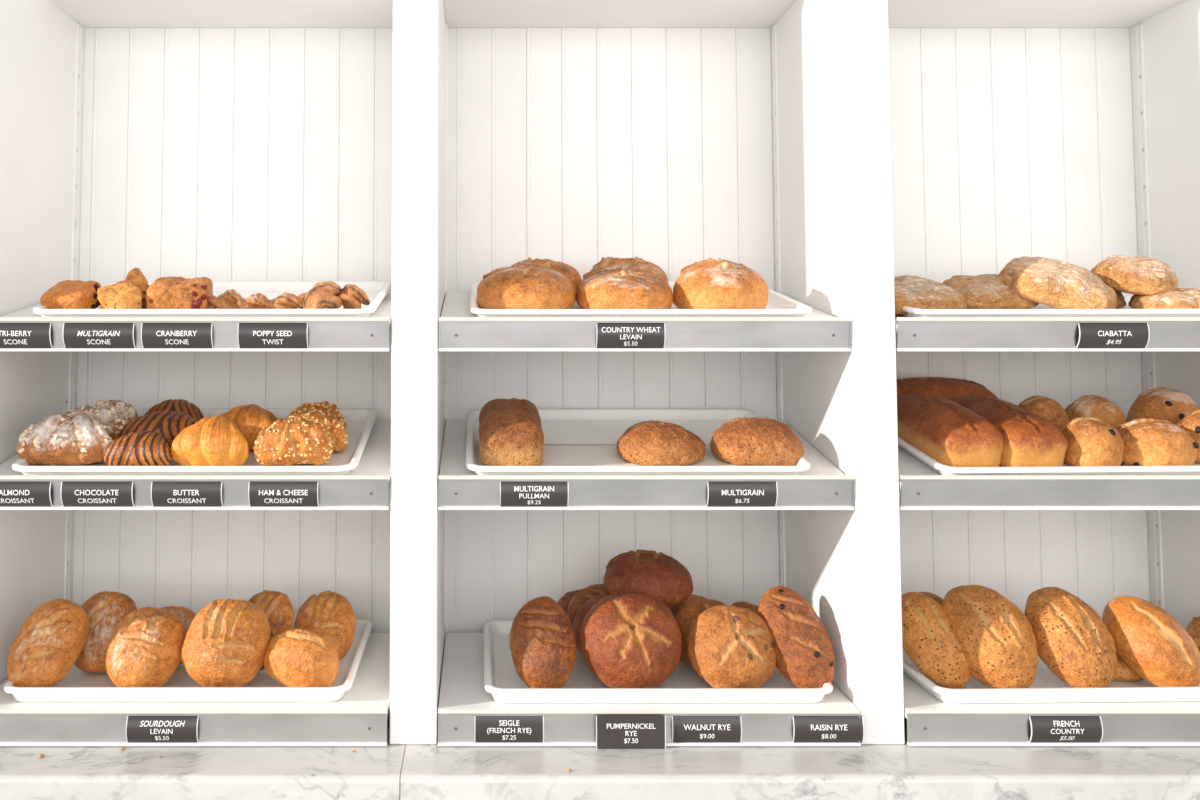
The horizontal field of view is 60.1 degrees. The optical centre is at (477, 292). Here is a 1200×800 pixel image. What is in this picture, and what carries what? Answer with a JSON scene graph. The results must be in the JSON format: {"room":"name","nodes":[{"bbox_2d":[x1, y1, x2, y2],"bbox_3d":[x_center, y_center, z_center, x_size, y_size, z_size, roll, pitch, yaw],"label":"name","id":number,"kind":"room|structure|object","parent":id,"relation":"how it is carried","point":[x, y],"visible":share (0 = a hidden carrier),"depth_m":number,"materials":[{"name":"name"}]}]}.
{"room":"food shop","nodes":[
{"label":"food shop","id":0,"kind":"room"},
{"bbox_3d":[0.300,1.395,2.100,3.200,0.759,0.650,0,-3,0],"label":"countertop","id":1,"kind":"structure","parent":0,"visible":0},
{"bbox_2d":[0,709,405,799],"bbox_3d":[-0.743,0.934,2.115,1.214,0.160,0.692,0,-3,0],"label":"marble slab","id":2,"kind":"object","parent":1,"relation":"on","point":[64,772],"visible":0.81,"depth_m":1.79,"materials":[{"name":"stone"}]},
{"bbox_2d":[0,633,389,745],"bbox_3d":[-0.561,0.815,2.146,0.785,0.064,0.482,0,-2,0],"label":"shelf","id":3,"kind":"object","parent":2,"relation":"on","point":[359,718],"visible":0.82,"depth_m":1.91,"materials":[{"name":"laminate"}]},
{"bbox_2d":[126,716,198,742],"bbox_3d":[-0.586,0.811,1.907,0.133,0.050,0.010,0,-2,0],"label":"ticket","id":4,"kind":"object","parent":3,"relation":"attached to","point":[138,728],"visible":1,"depth_m":1.90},
{"bbox_2d":[3,619,372,701],"bbox_3d":[-0.574,0.768,2.160,0.664,0.031,0.456,0,-2,0],"label":"tray","id":5,"kind":"object","parent":3,"relation":"on","point":[78,685],"visible":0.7,"depth_m":1.95,"materials":[{"name":"white plastic"}]},
{"bbox_2d":[7,598,88,686],"bbox_3d":[-0.847,0.694,2.022,0.117,0.164,0.139,-2,-4,37],"label":"loaf","id":6,"kind":"object","parent":5,"relation":"in","point":[51,639],"visible":0.98,"depth_m":1.99,"materials":[{"name":"food"}]},
{"bbox_2d":[74,591,136,673],"bbox_3d":[-0.777,0.703,2.130,0.142,0.151,0.121,0,-3,1],"label":"loaf","id":7,"kind":"object","parent":5,"relation":"in","point":[105,610],"visible":0.53,"depth_m":2.10,"materials":[{"name":"food"}]},
{"bbox_2d":[106,607,186,686],"bbox_3d":[-0.657,0.703,2.033,0.150,0.145,0.138,0,-3,0],"label":"loaf","id":8,"kind":"object","parent":5,"relation":"in","point":[144,649],"visible":0.97,"depth_m":1.99,"materials":[{"name":"food"}]},
{"bbox_2d":[160,606,195,664],"bbox_3d":[-0.649,0.723,2.168,0.124,0.112,0.102,0,-3,2],"label":"loaf","id":9,"kind":"object","parent":5,"relation":"in","point":[186,615],"visible":0.14,"depth_m":2.17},
{"bbox_2d":[181,598,270,686],"bbox_3d":[-0.498,0.693,2.028,0.172,0.165,0.129,0,-3,-3],"label":"loaf","id":10,"kind":"object","parent":5,"relation":"in","point":[226,642],"visible":0.99,"depth_m":1.99,"materials":[{"name":"food"}]},
{"bbox_2d":[248,590,293,671],"bbox_3d":[-0.453,0.704,2.144,0.110,0.150,0.126,-2,-4,29],"label":"loaf","id":11,"kind":"object","parent":5,"relation":"in","point":[277,606],"visible":0.25,"depth_m":2.14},
{"bbox_2d":[263,628,339,686],"bbox_3d":[-0.347,0.720,2.022,0.157,0.110,0.107,-1,-3,13],"label":"loaf","id":12,"kind":"object","parent":5,"relation":"in","point":[295,657],"visible":0.91,"depth_m":1.98,"materials":[{"name":"food"}]},
{"bbox_2d":[293,591,356,660],"bbox_3d":[-0.328,0.713,2.186,0.132,0.135,0.136,0,-3,6],"label":"loaf","id":13,"kind":"object","parent":5,"relation":"in","point":[329,615],"visible":0.68,"depth_m":2.17,"materials":[{"name":"food"}]},
{"bbox_2d":[400,717,1199,799],"bbox_3d":[0.907,0.934,2.115,2.086,0.160,0.692,0,-3,0],"label":"marble slab","id":14,"kind":"object","parent":1,"relation":"on","point":[904,771],"visible":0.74,"depth_m":1.79,"materials":[{"name":"white stone"}]},
{"bbox_2d":[0,0,1199,743],"bbox_3d":[0.315,-0.001,2.224,2.721,1.718,0.520,0,-3,0],"label":"shelving unit","id":15,"kind":"object","parent":14,"relation":"on","point":[832,151],"visible":0.66,"depth_m":2.43,"materials":[{"name":"white paint"}]},
{"bbox_2d":[0,418,390,509],"bbox_3d":[-0.561,0.352,2.172,0.785,0.142,0.474,0,-3,0],"label":"shelf","id":16,"kind":"object","parent":15,"relation":"attached to","point":[366,486],"visible":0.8,"depth_m":1.94,"materials":[{"name":"laminate"}]},
{"bbox_2d":[0,481,52,506],"bbox_3d":[-0.872,0.380,1.939,0.135,0.049,0.016,0,-3,0],"label":"ticket","id":17,"kind":"object","parent":16,"relation":"attached to","point":[12,493],"visible":1,"depth_m":1.93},
{"bbox_2d":[60,481,134,506],"bbox_3d":[-0.718,0.380,1.939,0.135,0.049,0.016,0,-3,0],"label":"ticket","id":18,"kind":"object","parent":16,"relation":"attached to","point":[72,493],"visible":1,"depth_m":1.93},
{"bbox_2d":[151,481,222,506],"bbox_3d":[-0.549,0.380,1.939,0.134,0.049,0.016,0,-3,0],"label":"ticket","id":19,"kind":"object","parent":16,"relation":"attached to","point":[163,493],"visible":1,"depth_m":1.93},
{"bbox_2d":[12,408,376,474],"bbox_3d":[-0.564,0.311,2.172,0.664,0.108,0.448,0,-3,0],"label":"tray","id":20,"kind":"object","parent":16,"relation":"on","point":[360,421],"visible":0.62,"depth_m":1.96,"materials":[{"name":"white plastic"}]},
{"bbox_2d":[17,412,112,465],"bbox_3d":[-0.817,0.289,2.026,0.156,0.101,0.154,3,-4,-43],"label":"croissant","id":21,"kind":"object","parent":20,"relation":"in","point":[79,438],"visible":0.97,"depth_m":2.00,"materials":[{"name":"food"}]},
{"bbox_2d":[63,404,126,440],"bbox_3d":[-0.808,0.273,2.131,0.129,0.082,0.129,-3,-4,39],"label":"croissant","id":22,"kind":"object","parent":20,"relation":"in","point":[108,416],"visible":0.44,"depth_m":2.13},
{"bbox_2d":[92,399,137,422],"bbox_3d":[-0.805,0.270,2.235,0.114,0.074,0.115,3,-4,-42],"label":"croissant","id":23,"kind":"object","parent":20,"relation":"in","point":[125,410],"visible":0.34,"depth_m":2.23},
{"bbox_2d":[103,431,171,465],"bbox_3d":[-0.658,0.308,2.009,0.117,0.072,0.119,3,-4,-43],"label":"croissant","id":24,"kind":"object","parent":20,"relation":"in","point":[144,448],"visible":0.85,"depth_m":1.99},
{"bbox_2d":[119,411,195,447],"bbox_3d":[-0.645,0.287,2.143,0.183,0.079,0.107,-1,-3,10],"label":"croissant","id":25,"kind":"object","parent":20,"relation":"in","point":[170,424],"visible":0.44,"depth_m":2.11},
{"bbox_2d":[145,399,203,421],"bbox_3d":[-0.663,0.273,2.221,0.121,0.084,0.122,-3,-5,45],"label":"croissant","id":26,"kind":"object","parent":20,"relation":"in","point":[180,405],"visible":0.3,"depth_m":2.21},
{"bbox_2d":[170,415,248,465],"bbox_3d":[-0.535,0.292,2.023,0.131,0.100,0.139,2,-4,-34],"label":"croissant","id":27,"kind":"object","parent":20,"relation":"in","point":[216,440],"visible":0.98,"depth_m":1.99,"materials":[{"name":"food"}]},
{"bbox_2d":[221,404,272,449],"bbox_3d":[-0.497,0.279,2.141,0.129,0.092,0.134,2,-4,-26],"label":"croissant","id":28,"kind":"object","parent":20,"relation":"in","point":[250,419],"visible":0.44,"depth_m":2.11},
{"bbox_2d":[262,408,277,422],"bbox_3d":[-0.495,0.281,2.247,0.101,0.059,0.101,-2,-4,35],"label":"croissant","id":29,"kind":"object","parent":20,"relation":"in","point":[272,416],"visible":0.08,"depth_m":2.25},
{"bbox_2d":[253,414,332,465],"bbox_3d":[-0.371,0.290,2.021,0.133,0.098,0.140,3,-4,-38],"label":"croissant","id":30,"kind":"object","parent":20,"relation":"in","point":[292,440],"visible":1,"depth_m":1.99,"materials":[{"name":"food"}]},
{"bbox_2d":[286,409,347,452],"bbox_3d":[-0.353,0.284,2.112,0.136,0.089,0.133,3,-4,-39],"label":"croissant","id":31,"kind":"object","parent":20,"relation":"in","point":[335,430],"visible":0.46,"depth_m":2.10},
{"bbox_2d":[289,400,347,429],"bbox_3d":[-0.355,0.273,2.223,0.118,0.079,0.115,2,-4,-32],"label":"croissant","id":32,"kind":"object","parent":20,"relation":"in","point":[325,406],"visible":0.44,"depth_m":2.22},
{"bbox_2d":[248,481,318,506],"bbox_3d":[-0.366,0.380,1.939,0.132,0.049,0.016,0,-3,0],"label":"ticket","id":33,"kind":"object","parent":16,"relation":"attached to","point":[260,493],"visible":1,"depth_m":1.93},
{"bbox_2d":[0,292,391,350],"bbox_3d":[-0.561,0.054,2.188,0.785,0.140,0.474,0,-3,0],"label":"shelf","id":34,"kind":"object","parent":15,"relation":"attached to","point":[371,333],"visible":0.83,"depth_m":1.96,"materials":[{"name":"laminate"}]},
{"bbox_2d":[0,323,52,347],"bbox_3d":[-0.879,0.081,1.955,0.135,0.049,0.015,0,-3,0],"label":"ticket","id":35,"kind":"object","parent":34,"relation":"attached to","point":[12,335],"visible":1,"depth_m":1.95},
{"bbox_2d":[62,323,135,347],"bbox_3d":[-0.721,0.081,1.955,0.135,0.049,0.015,0,-3,0],"label":"ticket","id":36,"kind":"object","parent":34,"relation":"attached to","point":[75,335],"visible":1,"depth_m":1.95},
{"bbox_2d":[141,323,213,347],"bbox_3d":[-0.572,0.081,1.955,0.135,0.049,0.015,0,-3,0],"label":"ticket","id":37,"kind":"object","parent":34,"relation":"attached to","point":[153,335],"visible":1,"depth_m":1.95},
{"bbox_2d":[33,281,391,316],"bbox_3d":[-0.531,0.013,2.191,0.664,0.106,0.449,0,-3,0],"label":"tray","id":38,"kind":"object","parent":34,"relation":"on","point":[376,291],"visible":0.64,"depth_m":1.98,"materials":[{"name":"white plastic"}]},
{"bbox_2d":[40,280,100,308],"bbox_3d":[-0.808,0.010,2.048,0.104,0.076,0.089,-1,-3,14],"label":"scone","id":39,"kind":"object","parent":38,"relation":"in","point":[67,294],"visible":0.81,"depth_m":2.02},
{"bbox_2d":[97,281,141,308],"bbox_3d":[-0.711,0.010,2.033,0.082,0.074,0.094,2,-4,-26],"label":"scone","id":40,"kind":"object","parent":38,"relation":"in","point":[121,294],"visible":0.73,"depth_m":2.00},
{"bbox_2d":[125,268,148,308],"bbox_3d":[-0.700,-0.008,2.097,0.069,0.088,0.065,0,-3,2],"label":"scone","id":41,"kind":"object","parent":38,"relation":"in","point":[135,276],"visible":0.38,"depth_m":2.08,"materials":[{"name":"brown food"}]},
{"bbox_2d":[146,277,212,308],"bbox_3d":[-0.600,0.006,2.068,0.125,0.084,0.121,0,-3,-9],"label":"scone","id":42,"kind":"object","parent":38,"relation":"in","point":[164,292],"visible":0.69,"depth_m":2.02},
{"bbox_2d":[207,289,244,308],"bbox_3d":[-0.513,0.016,2.075,0.083,0.048,0.058,2,-4,-31],"label":"pastry twist","id":43,"kind":"object","parent":38,"relation":"in","point":[228,299],"visible":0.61,"depth_m":2.06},
{"bbox_2d":[236,293,275,308],"bbox_3d":[-0.439,0.021,2.060,0.090,0.042,0.049,1,-3,-14],"label":"pastry twist","id":44,"kind":"object","parent":38,"relation":"in","point":[255,301],"visible":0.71,"depth_m":2.04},
{"bbox_2d":[273,292,305,308],"bbox_3d":[-0.369,0.019,2.075,0.098,0.045,0.052,2,-4,-34],"label":"pastry twist","id":45,"kind":"object","parent":38,"relation":"in","point":[285,300],"visible":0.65,"depth_m":2.05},
{"bbox_2d":[303,281,341,308],"bbox_3d":[-0.309,0.011,2.073,0.075,0.073,0.125,-1,-3,12],"label":"pastry twist","id":46,"kind":"object","parent":38,"relation":"in","point":[322,295],"visible":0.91,"depth_m":2.05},
{"bbox_2d":[337,284,369,308],"bbox_3d":[-0.257,0.009,2.101,0.064,0.055,0.070,-3,-4,43],"label":"pastry twist","id":47,"kind":"object","parent":38,"relation":"in","point":[351,296],"visible":0.84,"depth_m":2.08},
{"bbox_2d":[237,323,308,347],"bbox_3d":[-0.390,0.081,1.955,0.133,0.049,0.015,0,-3,0],"label":"ticket","id":48,"kind":"object","parent":34,"relation":"attached to","point":[249,335],"visible":1,"depth_m":1.95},
{"bbox_2d":[439,292,851,350],"bbox_3d":[0.318,0.054,2.188,0.785,0.140,0.474,0,-3,0],"label":"shelf","id":49,"kind":"object","parent":15,"relation":"attached to","point":[460,329],"visible":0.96,"depth_m":1.96,"materials":[{"name":"laminate"}]},
{"bbox_2d":[596,323,665,347],"bbox_3d":[0.290,0.081,1.955,0.131,0.049,0.015,0,-3,0],"label":"ticket","id":50,"kind":"object","parent":49,"relation":"attached to","point":[608,335],"visible":1,"depth_m":1.95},
{"bbox_2d":[470,281,811,316],"bbox_3d":[0.316,0.013,2.189,0.664,0.106,0.449,0,-3,0],"label":"tray","id":51,"kind":"object","parent":49,"relation":"on","point":[778,305],"visible":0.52,"depth_m":1.98,"materials":[{"name":"white plastic"}]},
{"bbox_2d":[477,264,574,308],"bbox_3d":[0.097,-0.007,2.100,0.200,0.112,0.202,0,-3,0],"label":"loaf","id":52,"kind":"object","parent":51,"relation":"in","point":[524,286],"visible":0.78,"depth_m":2.02,"materials":[{"name":"food"}]},
{"bbox_2d":[512,257,581,298],"bbox_3d":[0.145,-0.029,2.275,0.166,0.105,0.166,1,-3,-23],"label":"loaf","id":53,"kind":"object","parent":51,"relation":"in","point":[570,272],"visible":0.16,"depth_m":2.23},
{"bbox_2d":[576,265,672,308],"bbox_3d":[0.297,-0.006,2.096,0.195,0.110,0.194,0,-3,4],"label":"loaf","id":54,"kind":"object","parent":51,"relation":"in","point":[615,287],"visible":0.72,"depth_m":2.02,"materials":[{"name":"food"}]},
{"bbox_2d":[590,257,668,283],"bbox_3d":[0.330,-0.030,2.288,0.176,0.106,0.182,-2,-4,31],"label":"loaf","id":55,"kind":"object","parent":51,"relation":"in","point":[638,263],"visible":0.27,"depth_m":2.25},
{"bbox_2d":[673,258,768,308],"bbox_3d":[0.492,-0.013,2.091,0.185,0.124,0.185,1,-3,-16],"label":"loaf","id":56,"kind":"object","parent":51,"relation":"in","point":[710,283],"visible":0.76,"depth_m":2.02,"materials":[{"name":"food"}]},
{"bbox_2d":[438,418,854,509],"bbox_3d":[0.318,0.352,2.172,0.785,0.142,0.474,0,-3,0],"label":"shelf","id":57,"kind":"object","parent":15,"relation":"attached to","point":[823,486],"visible":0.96,"depth_m":1.94,"materials":[{"name":"laminate"}]},
{"bbox_2d":[500,481,568,506],"bbox_3d":[0.106,0.380,1.939,0.130,0.049,0.016,0,-3,0],"label":"ticket","id":58,"kind":"object","parent":57,"relation":"attached to","point":[512,493],"visible":1,"depth_m":1.93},
{"bbox_2d":[466,408,810,474],"bbox_3d":[0.308,0.311,2.172,0.664,0.108,0.448,0,-3,0],"label":"tray","id":59,"kind":"object","parent":57,"relation":"on","point":[559,425],"visible":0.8,"depth_m":2.25,"materials":[{"name":"white plastic"}]},
{"bbox_2d":[540,444,737,465],"bbox_3d":[0.283,0.334,2.075,0.500,0.038,0.198,0,-3,0],"label":"sheet","id":60,"kind":"object","parent":59,"relation":"in","point":[553,454],"visible":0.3,"depth_m":2.08,"materials":[{"name":"paper"}]},
{"bbox_2d":[479,398,543,465],"bbox_3d":[0.066,0.284,2.104,0.134,0.132,0.257,0,-3,2],"label":"multigrain pullman","id":61,"kind":"object","parent":60,"relation":"on","point":[510,430],"visible":0.98,"depth_m":1.99,"materials":[{"name":"food"}]},
{"bbox_2d":[616,420,705,465],"bbox_3d":[0.368,0.302,2.074,0.177,0.086,0.160,0,-3,-5],"label":"loaf","id":62,"kind":"object","parent":60,"relation":"on","point":[646,443],"visible":0.98,"depth_m":2.02,"materials":[{"name":"food"}]},
{"bbox_2d":[710,417,803,465],"bbox_3d":[0.561,0.299,2.070,0.182,0.093,0.165,0,-3,9],"label":"loaf","id":63,"kind":"object","parent":59,"relation":"on","point":[740,441],"visible":0.98,"depth_m":2.01,"materials":[{"name":"food"}]},
{"bbox_2d":[706,481,777,506],"bbox_3d":[0.498,0.380,1.939,0.132,0.049,0.016,0,-3,0],"label":"ticket","id":64,"kind":"object","parent":57,"relation":"attached to","point":[720,493],"visible":1,"depth_m":1.93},
{"bbox_2d":[895,314,1199,350],"bbox_3d":[1.192,0.054,2.188,0.785,0.140,0.474,0,-3,0],"label":"shelf","id":65,"kind":"object","parent":15,"relation":"attached to","point":[913,333],"visible":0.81,"depth_m":1.96,"materials":[{"name":"laminate"}]},
{"bbox_2d":[902,281,1199,316],"bbox_3d":[1.162,0.013,2.191,0.664,0.108,0.449,0,-3,-1],"label":"tray","id":66,"kind":"object","parent":65,"relation":"on","point":[1041,310],"visible":0.25,"depth_m":1.97,"materials":[{"name":"white plastic"}]},
{"bbox_2d":[894,275,966,314],"bbox_3d":[0.870,0.004,2.079,0.218,0.086,0.153,-1,-3,20],"label":"ciabatta","id":67,"kind":"object","parent":66,"relation":"in","point":[909,290],"visible":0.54,"depth_m":2.02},
{"bbox_2d":[943,274,1038,308],"bbox_3d":[1.063,-0.001,2.139,0.187,0.079,0.141,0,-3,7],"label":"ciabatta","id":68,"kind":"object","parent":66,"relation":"in","point":[985,291],"visible":0.73,"depth_m":2.08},
{"bbox_2d":[999,256,1116,308],"bbox_3d":[1.174,-0.015,2.087,0.212,0.126,0.164,-2,-4,30],"label":"ciabatta","id":69,"kind":"object","parent":66,"relation":"in","point":[1056,283],"visible":0.93,"depth_m":2.03,"materials":[{"name":"food"}]},
{"bbox_2d":[1114,290,1125,308],"bbox_3d":[1.287,0.007,2.149,0.113,0.055,0.103,-1,-3,17],"label":"ciabatta","id":70,"kind":"object","parent":66,"relation":"in","point":[1121,302],"visible":0.06,"depth_m":2.10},
{"bbox_2d":[1128,288,1199,308],"bbox_3d":[1.403,0.018,2.066,0.175,0.060,0.119,0,-3,-4],"label":"ciabatta","id":71,"kind":"object","parent":66,"relation":"in","point":[1182,298],"visible":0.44,"depth_m":2.02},
{"bbox_2d":[1091,255,1177,295],"bbox_3d":[1.342,-0.035,2.103,0.149,0.092,0.141,-1,-3,15],"label":"ciabatta","id":72,"kind":"object","parent":71,"relation":"on","point":[1139,275],"visible":0.91,"depth_m":2.05,"materials":[{"name":"food"}]},
{"bbox_2d":[1076,323,1149,347],"bbox_3d":[1.208,0.081,1.955,0.133,0.049,0.015,0,-3,0],"label":"ticket","id":73,"kind":"object","parent":65,"relation":"attached to","point":[1091,335],"visible":1,"depth_m":1.95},
{"bbox_2d":[898,446,1199,509],"bbox_3d":[1.192,0.352,2.172,0.785,0.142,0.474,0,-3,0],"label":"shelf","id":74,"kind":"object","parent":15,"relation":"attached to","point":[921,487],"visible":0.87,"depth_m":1.94,"materials":[{"name":"laminate"}]},
{"bbox_2d":[898,408,1199,474],"bbox_3d":[1.204,0.311,2.170,0.664,0.110,0.449,0,-3,-1],"label":"tray","id":75,"kind":"object","parent":74,"relation":"on","point":[1065,469],"visible":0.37,"depth_m":1.95,"materials":[{"name":"white plastic"}]},
{"bbox_2d":[896,377,997,399],"bbox_3d":[1.028,0.249,2.337,0.287,0.115,0.124,0,-3,1],"label":"white pullman","id":76,"kind":"object","parent":75,"relation":"in","point":[947,388],"visible":0.38,"depth_m":2.29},
{"bbox_2d":[897,394,1003,466],"bbox_3d":[0.959,0.282,2.127,0.148,0.139,0.304,0,-3,-1],"label":"bread loaf","id":77,"kind":"object","parent":75,"relation":"in","point":[948,432],"visible":0.87,"depth_m":2.01,"materials":[{"name":"food"}]},
{"bbox_2d":[951,395,1067,466],"bbox_3d":[1.084,0.283,2.130,0.143,0.135,0.307,0,-3,-1],"label":"bread loaf","id":78,"kind":"object","parent":75,"relation":"in","point":[1030,440],"visible":0.57,"depth_m":2.00,"materials":[{"name":"food"}]},
{"bbox_2d":[1018,396,1068,431],"bbox_3d":[1.197,0.272,2.188,0.118,0.106,0.106,1,-3,-13],"label":"loaf","id":79,"kind":"object","parent":75,"relation":"in","point":[1049,409],"visible":0.27,"depth_m":2.15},
{"bbox_2d":[1062,417,1124,465],"bbox_3d":[1.214,0.296,2.034,0.112,0.100,0.108,0,-3,7],"label":"loaf","id":80,"kind":"object","parent":75,"relation":"in","point":[1092,441],"visible":0.77,"depth_m":1.99,"materials":[{"name":"food"}]},
{"bbox_2d":[1065,395,1125,427],"bbox_3d":[1.311,0.272,2.189,0.123,0.108,0.113,1,-3,-22],"label":"loaf","id":81,"kind":"object","parent":75,"relation":"in","point":[1101,408],"visible":0.36,"depth_m":2.15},
{"bbox_2d":[1115,418,1198,465],"bbox_3d":[1.340,0.298,2.047,0.150,0.096,0.128,1,-3,-13],"label":"loaf","id":82,"kind":"object","parent":75,"relation":"in","point":[1147,441],"visible":0.84,"depth_m":2.00,"materials":[{"name":"food"}]},
{"bbox_2d":[1126,387,1197,424],"bbox_3d":[1.461,0.263,2.192,0.137,0.123,0.123,-1,-3,21],"label":"loaf","id":83,"kind":"object","parent":75,"relation":"in","point":[1159,403],"visible":0.34,"depth_m":2.16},
{"bbox_2d":[1177,408,1199,462],"bbox_3d":[1.476,0.287,2.069,0.134,0.111,0.119,1,-3,-20],"label":"loaf","id":84,"kind":"object","parent":75,"relation":"in","point":[1190,423],"visible":0.38,"depth_m":2.05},
{"bbox_2d":[438,633,860,745],"bbox_3d":[0.318,0.815,2.146,0.785,0.064,0.482,0,-2,0],"label":"shelf","id":85,"kind":"object","parent":14,"relation":"on","point":[463,696],"visible":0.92,"depth_m":1.91,"materials":[{"name":"laminate"}]},
{"bbox_2d":[474,716,543,742],"bbox_3d":[0.058,0.811,1.909,0.129,0.050,0.006,0,-2,0],"label":"ticket","id":86,"kind":"object","parent":85,"relation":"attached to","point":[486,728],"visible":1,"depth_m":1.91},
{"bbox_2d":[596,716,665,748],"bbox_3d":[0.283,0.813,1.898,0.129,0.062,0.002,0,-2,0],"label":"ticket","id":87,"kind":"object","parent":85,"relation":"attached to","point":[612,732],"visible":1,"depth_m":1.90,"materials":[{"name":"paper"}]},
{"bbox_2d":[483,620,832,702],"bbox_3d":[0.344,0.767,2.154,0.664,0.031,0.456,0,-2,0],"label":"tray","id":88,"kind":"object","parent":85,"relation":"on","point":[501,679],"visible":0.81,"depth_m":1.94,"materials":[{"name":"white plastic"}]},
{"bbox_2d":[510,596,576,687],"bbox_3d":[0.128,0.691,2.023,0.130,0.169,0.117,1,-3,-12],"label":"loaf","id":89,"kind":"object","parent":88,"relation":"in","point":[543,648],"visible":0.98,"depth_m":1.99,"materials":[{"name":"food"}]},
{"bbox_2d":[557,588,583,613],"bbox_3d":[0.240,0.722,2.286,0.140,0.120,0.106,0,-3,2],"label":"loaf","id":90,"kind":"object","parent":88,"relation":"on","point":[564,601],"visible":0.1,"depth_m":2.28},
{"bbox_2d":[567,584,605,651],"bbox_3d":[0.266,0.706,2.205,0.152,0.149,0.123,0,-3,2],"label":"loaf","id":91,"kind":"object","parent":88,"relation":"on","point":[585,594],"visible":0.16,"depth_m":2.20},
{"bbox_2d":[573,593,609,653],"bbox_3d":[0.294,0.704,2.131,0.196,0.149,0.124,0,-3,7],"label":"loaf","id":92,"kind":"object","parent":88,"relation":"in","point":[584,609],"visible":0.08,"depth_m":2.13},
{"bbox_2d":[603,549,692,605],"bbox_3d":[0.361,0.604,2.187,0.188,0.102,0.151,0,-3,-1],"label":"loaf","id":93,"kind":"object","parent":92,"relation":"on","point":[661,576],"visible":0.81,"depth_m":2.14,"materials":[{"name":"food"}]},
{"bbox_2d":[580,592,681,687],"bbox_3d":[0.303,0.688,2.029,0.198,0.175,0.137,0,-3,-8],"label":"loaf","id":94,"kind":"object","parent":88,"relation":"in","point":[629,640],"visible":0.98,"depth_m":1.99,"materials":[{"name":"food"}]},
{"bbox_2d":[667,595,706,615],"bbox_3d":[0.467,0.722,2.232,0.123,0.119,0.098,0,-3,-2],"label":"loaf","id":95,"kind":"object","parent":88,"relation":"on","point":[674,608],"visible":0.07,"depth_m":2.23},
{"bbox_2d":[674,599,724,668],"bbox_3d":[0.479,0.711,2.129,0.154,0.135,0.112,0,-3,-3],"label":"loaf","id":96,"kind":"object","parent":88,"relation":"in","point":[687,612],"visible":0.19,"depth_m":2.13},
{"bbox_2d":[686,605,775,687],"bbox_3d":[0.502,0.700,2.027,0.177,0.151,0.134,0,-3,3],"label":"loaf","id":97,"kind":"object","parent":88,"relation":"in","point":[729,646],"visible":0.92,"depth_m":1.99,"materials":[{"name":"food"}]},
{"bbox_2d":[732,601,758,613],"bbox_3d":[0.579,0.725,2.200,0.110,0.111,0.100,-1,-3,17],"label":"loaf","id":98,"kind":"object","parent":88,"relation":"on","point":[754,608],"visible":0.09,"depth_m":2.21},
{"bbox_2d":[758,586,834,687],"bbox_3d":[0.631,0.686,2.038,0.126,0.180,0.151,1,-3,-14],"label":"loaf","id":99,"kind":"object","parent":88,"relation":"in","point":[805,655],"visible":0.84,"depth_m":2.00,"materials":[{"name":"food"}]},
{"bbox_2d":[672,716,741,742],"bbox_3d":[0.425,0.811,1.908,0.129,0.050,0.008,0,-2,0],"label":"ticket","id":100,"kind":"object","parent":85,"relation":"attached to","point":[684,728],"visible":1,"depth_m":1.91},
{"bbox_2d":[792,715,863,742],"bbox_3d":[0.651,0.811,1.907,0.131,0.050,0.009,0,-2,0],"label":"ticket","id":101,"kind":"object","parent":85,"relation":"attached to","point":[805,728],"visible":1,"depth_m":1.91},
{"bbox_2d":[903,673,1199,745],"bbox_3d":[1.192,0.815,2.146,0.785,0.064,0.482,0,-2,0],"label":"shelf","id":102,"kind":"object","parent":14,"relation":"on","point":[931,721],"visible":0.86,"depth_m":1.91,"materials":[{"name":"laminate"}]},
{"bbox_2d":[903,649,1199,703],"bbox_3d":[1.188,0.767,2.158,0.664,0.032,0.456,0,-2,-1],"label":"tray","id":103,"kind":"object","parent":102,"relation":"on","point":[1046,687],"visible":0.31,"depth_m":1.94,"materials":[{"name":"white plastic"}]},
{"bbox_2d":[918,592,942,605],"bbox_3d":[0.967,0.709,2.167,0.111,0.141,0.120,1,-3,-16],"label":"loaf","id":104,"kind":"object","parent":103,"relation":"in","point":[936,598],"visible":0.03,"depth_m":2.17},
{"bbox_2d":[901,592,970,688],"bbox_3d":[0.909,0.693,2.055,0.144,0.167,0.113,-2,-4,37],"label":"loaf","id":105,"kind":"object","parent":103,"relation":"in","point":[929,639],"visible":0.82,"depth_m":2.02,"materials":[{"name":"food"}]},
{"bbox_2d":[942,585,1037,687],"bbox_3d":[1.014,0.683,2.039,0.171,0.187,0.148,-2,-4,27],"label":"loaf","id":106,"kind":"object","parent":103,"relation":"in","point":[998,643],"visible":0.94,"depth_m":1.99,"materials":[{"name":"food"}]},
{"bbox_2d":[1024,587,1116,687],"bbox_3d":[1.174,0.685,2.038,0.158,0.182,0.136,-1,-3,23],"label":"loaf","id":107,"kind":"object","parent":103,"relation":"in","point":[1073,641],"visible":0.98,"depth_m":2.00,"materials":[{"name":"food"}]},
{"bbox_2d":[1113,655,1143,680],"bbox_3d":[1.289,0.751,2.079,0.118,0.050,0.078,-3,-4,38],"label":"loaf","id":108,"kind":"object","parent":103,"relation":"in","point":[1124,672],"visible":0.3,"depth_m":2.04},
{"bbox_2d":[1102,596,1199,686],"bbox_3d":[1.336,0.694,2.038,0.164,0.164,0.130,-3,-4,39],"label":"loaf","id":109,"kind":"object","parent":103,"relation":"in","point":[1146,637],"visible":0.96,"depth_m":2.00,"materials":[{"name":"food"}]},
{"bbox_2d":[1185,617,1199,652],"bbox_3d":[1.561,0.730,2.169,0.121,0.098,0.103,0,-3,5],"label":"loaf","id":110,"kind":"object","parent":103,"relation":"in","point":[1193,628],"visible":0.62,"depth_m":2.17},
{"bbox_2d":[1029,716,1102,742],"bbox_3d":[1.091,0.811,1.907,0.133,0.050,0.010,0,-2,0],"label":"ticket","id":111,"kind":"object","parent":102,"relation":"attached to","point":[1043,728],"visible":1,"depth_m":1.90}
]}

